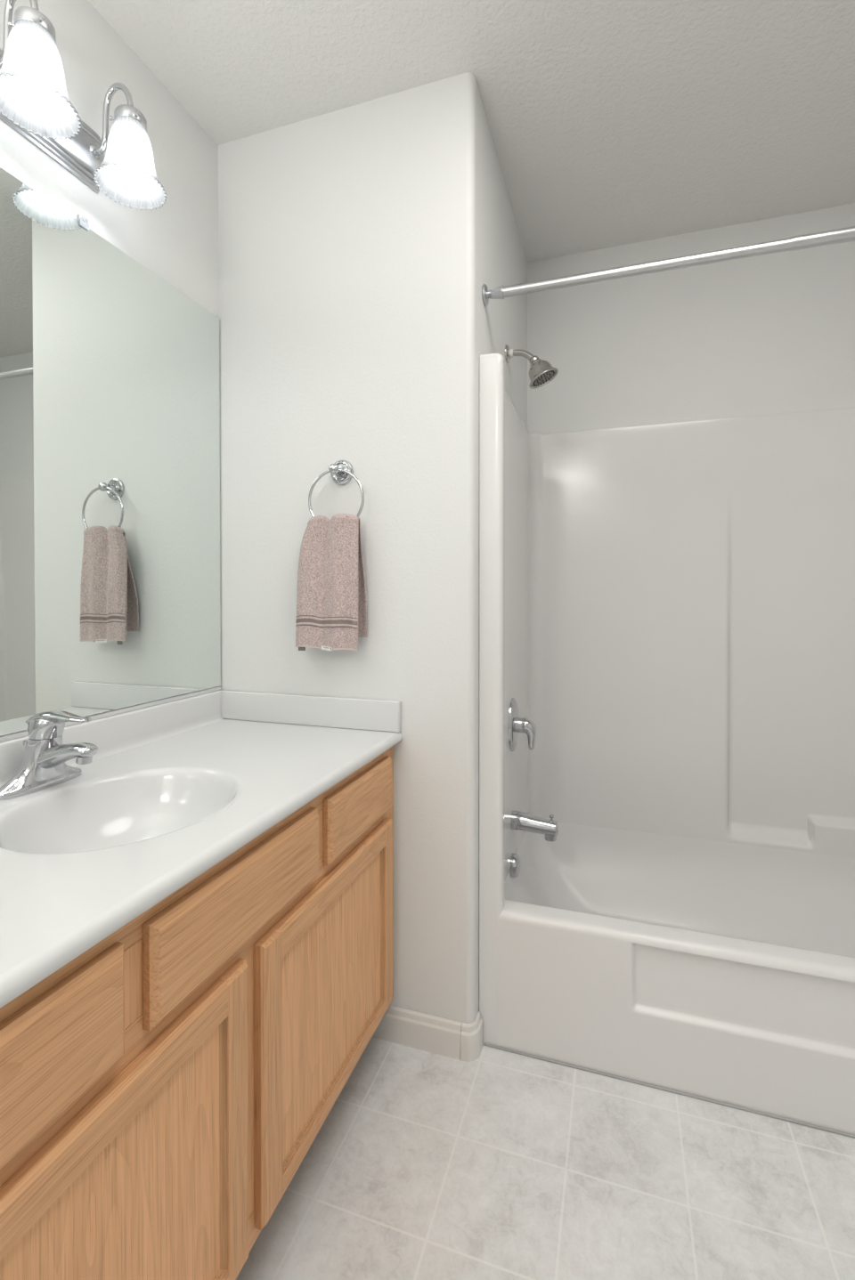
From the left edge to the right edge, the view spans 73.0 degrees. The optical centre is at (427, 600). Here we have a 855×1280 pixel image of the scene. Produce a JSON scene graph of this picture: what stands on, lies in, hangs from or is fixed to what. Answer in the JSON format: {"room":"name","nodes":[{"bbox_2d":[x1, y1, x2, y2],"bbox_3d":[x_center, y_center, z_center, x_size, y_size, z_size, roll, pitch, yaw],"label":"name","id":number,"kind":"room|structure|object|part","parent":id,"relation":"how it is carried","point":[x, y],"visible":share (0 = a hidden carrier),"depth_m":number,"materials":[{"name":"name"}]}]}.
{"room":"bathroom","nodes":[
{"label":"bathroom","id":0,"kind":"room"},
{"bbox_2d":[0,0,218,316],"bbox_3d":[-1.136,-0.066,0.236,0.120,2.440,3.090,0,1,18],"label":"wall","id":1,"kind":"structure","parent":0,"point":[177,240],"depth_m":1.37,"materials":[{"name":"white paint"}]},
{"bbox_2d":[0,0,167,210],"bbox_3d":[-0.710,-0.974,1.019,0.189,0.228,0.555,0,1,18],"label":"vanity light","id":2,"kind":"object","parent":1,"relation":"attached to","point":[35,101],"visible":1,"depth_m":1.08,"materials":[{"name":"white glass"}]},
{"bbox_3d":[-0.732,-1.020,1.026,0.110,0.137,0.012,0,1,18],"label":"lamp arm","id":3,"kind":"part","parent":2,"relation":"part of","materials":[{"name":"silver metal"}]},
{"bbox_3d":[-0.686,-0.927,1.012,0.050,0.086,0.050,0,1,18],"label":"bulb","id":4,"kind":"part","parent":2,"relation":"part of","materials":[{"name":"white glass"}]},
{"bbox_3d":[-0.686,-0.928,1.012,0.139,0.136,0.139,0,1,18],"label":"lamp shade","id":5,"kind":"part","parent":2,"relation":"part of","materials":[{"name":"white glass"}]},
{"bbox_3d":[-0.667,-1.022,1.224,0.110,0.137,0.012,0,1,18],"label":"lamp arm","id":6,"kind":"part","parent":2,"relation":"part of","materials":[{"name":"silver metal"}]},
{"bbox_3d":[-0.620,-0.930,1.209,0.139,0.136,0.139,0,1,18],"label":"lamp shade","id":7,"kind":"part","parent":2,"relation":"part of","materials":[{"name":"white glass"}]},
{"bbox_3d":[-0.620,-0.929,1.209,0.050,0.086,0.050,0,1,18],"label":"bulb","id":8,"kind":"part","parent":2,"relation":"part of","materials":[{"name":"white glass"}]},
{"bbox_2d":[0,167,221,742],"bbox_3d":[-0.794,-0.277,1.056,0.009,1.078,1.266,0,1,18],"label":"wall mirror","id":9,"kind":"object","parent":1,"relation":"attached to","point":[110,568],"visible":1,"depth_m":1.27,"materials":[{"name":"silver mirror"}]},
{"bbox_2d":[0,690,223,786],"bbox_3d":[-0.782,0.302,1.057,0.033,0.080,1.230,0,1,18],"label":"backsplash","id":10,"kind":"structure","parent":1,"relation":"attached to","point":[113,734],"depth_m":1.34,"materials":[{"name":"white stone"}]},
{"bbox_2d":[218,72,526,1023],"bbox_3d":[-0.100,-0.084,2.005,0.770,2.440,0.962,0,1,18],"label":"wall","id":11,"kind":"structure","parent":0,"point":[359,245],"depth_m":1.50,"materials":[{"name":"white paint"}]},
{"bbox_2d":[307,460,364,517],"bbox_3d":[-0.232,-0.277,1.509,0.161,0.192,0.058,0,1,18],"label":"towel ring","id":12,"kind":"object","parent":11,"relation":"attached to","point":[341,472],"visible":0.95,"depth_m":1.51,"materials":[{"name":"silver metal"}]},
{"bbox_2d":[295,513,366,650],"bbox_3d":[-0.251,-0.046,1.506,0.178,0.353,0.074,0,1,18],"label":"hand towel","id":13,"kind":"object","parent":12,"relation":"hanging from","point":[331,597],"visible":1,"depth_m":1.49,"materials":[{"name":"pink fabric"}]},
{"bbox_3d":[-0.237,-0.340,1.505,0.027,0.027,0.048,0,1,18],"label":"post","id":14,"kind":"part","parent":12,"relation":"part of","materials":[{"name":"silver metal"}]},
{"bbox_2d":[372,1004,461,1060],"bbox_3d":[-0.050,1.099,1.486,0.280,0.084,0.014,0,1,18],"label":"baseboard","id":15,"kind":"structure","parent":11,"relation":"attached to","point":[399,1025],"depth_m":1.47,"materials":[{"name":"white paint"}]},
{"bbox_2d":[460,1011,483,1061],"bbox_3d":[0.117,1.099,1.455,0.078,0.084,0.031,-1,1,-43],"label":"baseboard","id":16,"kind":"structure","parent":11,"relation":"attached to","point":[472,1034],"depth_m":1.44,"materials":[{"name":"white paint"}]},
{"bbox_2d":[504,344,558,388],"bbox_3d":[0.328,-0.741,1.813,0.160,0.142,0.097,0,1,18],"label":"shower","id":17,"kind":"object","parent":11,"relation":"attached to","point":[541,372],"visible":1,"depth_m":1.80,"materials":[{"name":"silver metal"}]},
{"bbox_3d":[0.298,-0.769,1.822,0.091,0.049,0.020,0,1,18],"label":"shower arm","id":18,"kind":"part","parent":17,"relation":"part of","materials":[{"name":"silver metal"}]},
{"bbox_3d":[0.362,-0.694,1.802,0.075,0.036,0.083,0,1,18],"label":"plate","id":19,"kind":"part","parent":17,"relation":"part of","materials":[{"name":"grey metal"}]},
{"bbox_2d":[88,0,854,262],"bbox_3d":[0.147,-1.337,0.287,2.575,0.100,4.082,0,1,18],"label":"ceiling","id":20,"kind":"structure","parent":0,"point":[611,123],"depth_m":1.45,"materials":[{"name":"white paint"}]},
{"bbox_2d":[235,1036,854,1279],"bbox_3d":[0.148,1.183,0.313,2.575,0.060,4.082,0,1,18],"label":"floor","id":21,"kind":"structure","parent":0,"point":[499,1164],"depth_m":1.13,"materials":[{"name":"tile"}]},
{"bbox_2d":[0,745,393,1279],"bbox_3d":[-0.529,0.757,0.989,0.553,0.780,1.247,0,1,18],"label":"vanity cabinet","id":22,"kind":"object","parent":21,"relation":"on","point":[165,1088],"visible":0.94,"depth_m":0.79,"materials":[{"name":"brown wood"}]},
{"bbox_3d":[-0.404,0.464,0.516,0.019,0.130,0.327,0,1,18],"label":"drawer","id":23,"kind":"part","parent":22,"relation":"part of","materials":[{"name":"brown wood"}]},
{"bbox_3d":[-0.371,0.789,0.628,0.006,0.372,0.449,0,1,18],"label":"door panel","id":24,"kind":"part","parent":22,"relation":"part of","materials":[{"name":"brown wood"}]},
{"bbox_3d":[-0.368,0.578,0.625,0.019,0.048,0.451,0,1,18],"label":"door rail","id":25,"kind":"part","parent":22,"relation":"part of","materials":[{"name":"brown wood"}]},
{"bbox_3d":[-0.294,0.390,0.907,0.019,0.045,1.108,0,1,18],"label":"frame rail","id":26,"kind":"part","parent":22,"relation":"part of","materials":[{"name":"brown wood"}]},
{"bbox_3d":[-0.294,0.536,0.909,0.019,0.058,1.108,0,1,18],"label":"frame rail","id":27,"kind":"part","parent":22,"relation":"part of","materials":[{"name":"brown wood"}]},
{"bbox_2d":[0,689,402,1008],"bbox_3d":[-0.528,0.370,0.984,0.562,0.214,1.252,0,1,18],"label":"countertop","id":28,"kind":"structure","parent":22,"relation":"on","point":[170,790],"depth_m":1.08,"materials":[{"name":"white stone"}]},
{"bbox_2d":[0,710,97,800],"bbox_3d":[-0.692,0.272,1.043,0.146,0.140,0.164,-1,1,-43],"label":"sink faucet","id":29,"kind":"object","parent":28,"relation":"on","point":[43,765],"visible":1,"depth_m":1.04,"materials":[{"name":"silver metal"}]},
{"bbox_3d":[-0.747,0.301,1.079,0.014,0.081,0.014,0,1,18],"label":"lift rod","id":30,"kind":"part","parent":29,"relation":"part of","materials":[{"name":"silver metal"}]},
{"bbox_3d":[-0.699,0.228,1.062,0.062,0.042,0.055,0,1,18],"label":"handle","id":31,"kind":"part","parent":29,"relation":"part of","materials":[{"name":"silver metal"}]},
{"bbox_3d":[-0.667,0.215,1.051,0.130,0.026,0.046,0,1,18],"label":"handle lever","id":32,"kind":"part","parent":29,"relation":"part of","materials":[{"name":"silver metal"}]},
{"bbox_3d":[-0.659,0.285,1.049,0.138,0.060,0.052,0,1,18],"label":"spout","id":33,"kind":"part","parent":29,"relation":"part of","materials":[{"name":"silver metal"}]},
{"bbox_3d":[-0.368,0.994,0.629,0.019,0.036,0.451,0,1,18],"label":"door rail","id":34,"kind":"part","parent":22,"relation":"part of","materials":[{"name":"brown wood"}]},
{"bbox_3d":[-0.289,0.781,0.866,0.019,0.458,0.052,0,1,18],"label":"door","id":35,"kind":"part","parent":22,"relation":"part of","materials":[{"name":"brown wood"}]},
{"bbox_3d":[-0.294,1.008,0.914,0.019,0.055,1.108,0,1,18],"label":"frame rail","id":36,"kind":"part","parent":22,"relation":"part of","materials":[{"name":"brown wood"}]},
{"bbox_3d":[-0.182,0.572,1.186,0.019,0.048,0.451,0,1,18],"label":"door rail","id":37,"kind":"part","parent":22,"relation":"part of","materials":[{"name":"brown wood"}]},
{"bbox_3d":[-0.185,0.783,1.189,0.006,0.372,0.449,0,1,18],"label":"door panel","id":38,"kind":"part","parent":22,"relation":"part of","materials":[{"name":"brown wood"}]},
{"bbox_3d":[-0.181,0.988,1.190,0.019,0.036,0.451,0,1,18],"label":"door rail","id":39,"kind":"part","parent":22,"relation":"part of","materials":[{"name":"brown wood"}]},
{"bbox_3d":[-0.146,0.456,1.293,0.019,0.130,0.327,0,1,18],"label":"drawer","id":40,"kind":"part","parent":22,"relation":"part of","materials":[{"name":"brown wood"}]},
{"bbox_3d":[-0.102,0.775,1.427,0.019,0.458,0.052,0,1,18],"label":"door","id":41,"kind":"part","parent":22,"relation":"part of","materials":[{"name":"brown wood"}]},
{"bbox_2d":[478,353,854,1138],"bbox_3d":[0.983,0.253,1.630,1.524,1.772,0.829,0,1,18],"label":"shower","id":42,"kind":"object","parent":21,"relation":"on","point":[668,608],"visible":0.98,"depth_m":1.98,"materials":[{"name":"white plastic"}]},
{"bbox_2d":[510,852,519,878],"bbox_3d":[0.283,0.846,1.845,0.025,0.073,0.073,0,1,18],"label":"overflow plate","id":43,"kind":"object","parent":42,"relation":"attached to","point":[514,862],"visible":1,"depth_m":1.82,"materials":[{"name":"silver metal"}]},
{"bbox_2d":[508,697,535,751],"bbox_3d":[0.304,0.395,1.833,0.078,0.168,0.132,0,1,18],"label":"shower valve","id":44,"kind":"object","parent":42,"relation":"attached to","point":[516,725],"visible":0.99,"depth_m":1.81,"materials":[{"name":"silver metal"}]},
{"bbox_3d":[0.275,0.395,1.842,0.017,0.168,0.132,0,1,18],"label":"plate","id":45,"kind":"part","parent":44,"relation":"part of","materials":[{"name":"silver metal"}]},
{"bbox_3d":[0.321,0.421,1.827,0.042,0.099,0.048,0,1,18],"label":"lever","id":46,"kind":"part","parent":44,"relation":"part of","materials":[{"name":"silver metal"}]},
{"bbox_2d":[510,810,558,841],"bbox_3d":[0.336,0.708,1.825,0.148,0.076,0.058,0,1,18],"label":"tub spout","id":47,"kind":"object","parent":42,"relation":"attached to","point":[519,821],"visible":1,"depth_m":1.81,"materials":[{"name":"silver metal"}]},
{"bbox_2d":[543,834,556,841],"bbox_3d":[0.385,0.730,1.809,0.037,0.034,0.037,0,1,18],"label":"outlet","id":48,"kind":"object","parent":47,"relation":"attached to","point":[547,837],"depth_m":1.79,"materials":[{"name":"silver metal"}]},
{"bbox_2d":[497,821,854,1134],"bbox_3d":[0.979,0.964,1.623,1.488,0.350,0.787,0,1,18],"label":"tub","id":49,"kind":"object","parent":42,"relation":"in","point":[708,961],"depth_m":1.42,"materials":[{"name":"white"}]},
{"bbox_2d":[526,202,854,434],"bbox_3d":[1.124,-0.971,2.044,1.526,0.668,0.100,0,1,18],"label":"wall","id":50,"kind":"structure","parent":0,"point":[770,334],"depth_m":2.05,"materials":[{"name":"white paint"}]},
{"bbox_3d":[1.286,-0.063,-0.072,0.120,2.440,4.032,0,1,18],"label":"wall","id":51,"kind":"structure","parent":0,"visible":0},
{"bbox_2d":[481,226,854,306],"bbox_3d":[0.873,-0.805,1.289,1.524,0.052,0.052,0,1,18],"label":"shower curtain rod","id":52,"kind":"object","parent":51,"relation":"attached to","point":[846,234],"visible":1,"depth_m":1.37,"materials":[{"name":"silver metal"}]}
]}

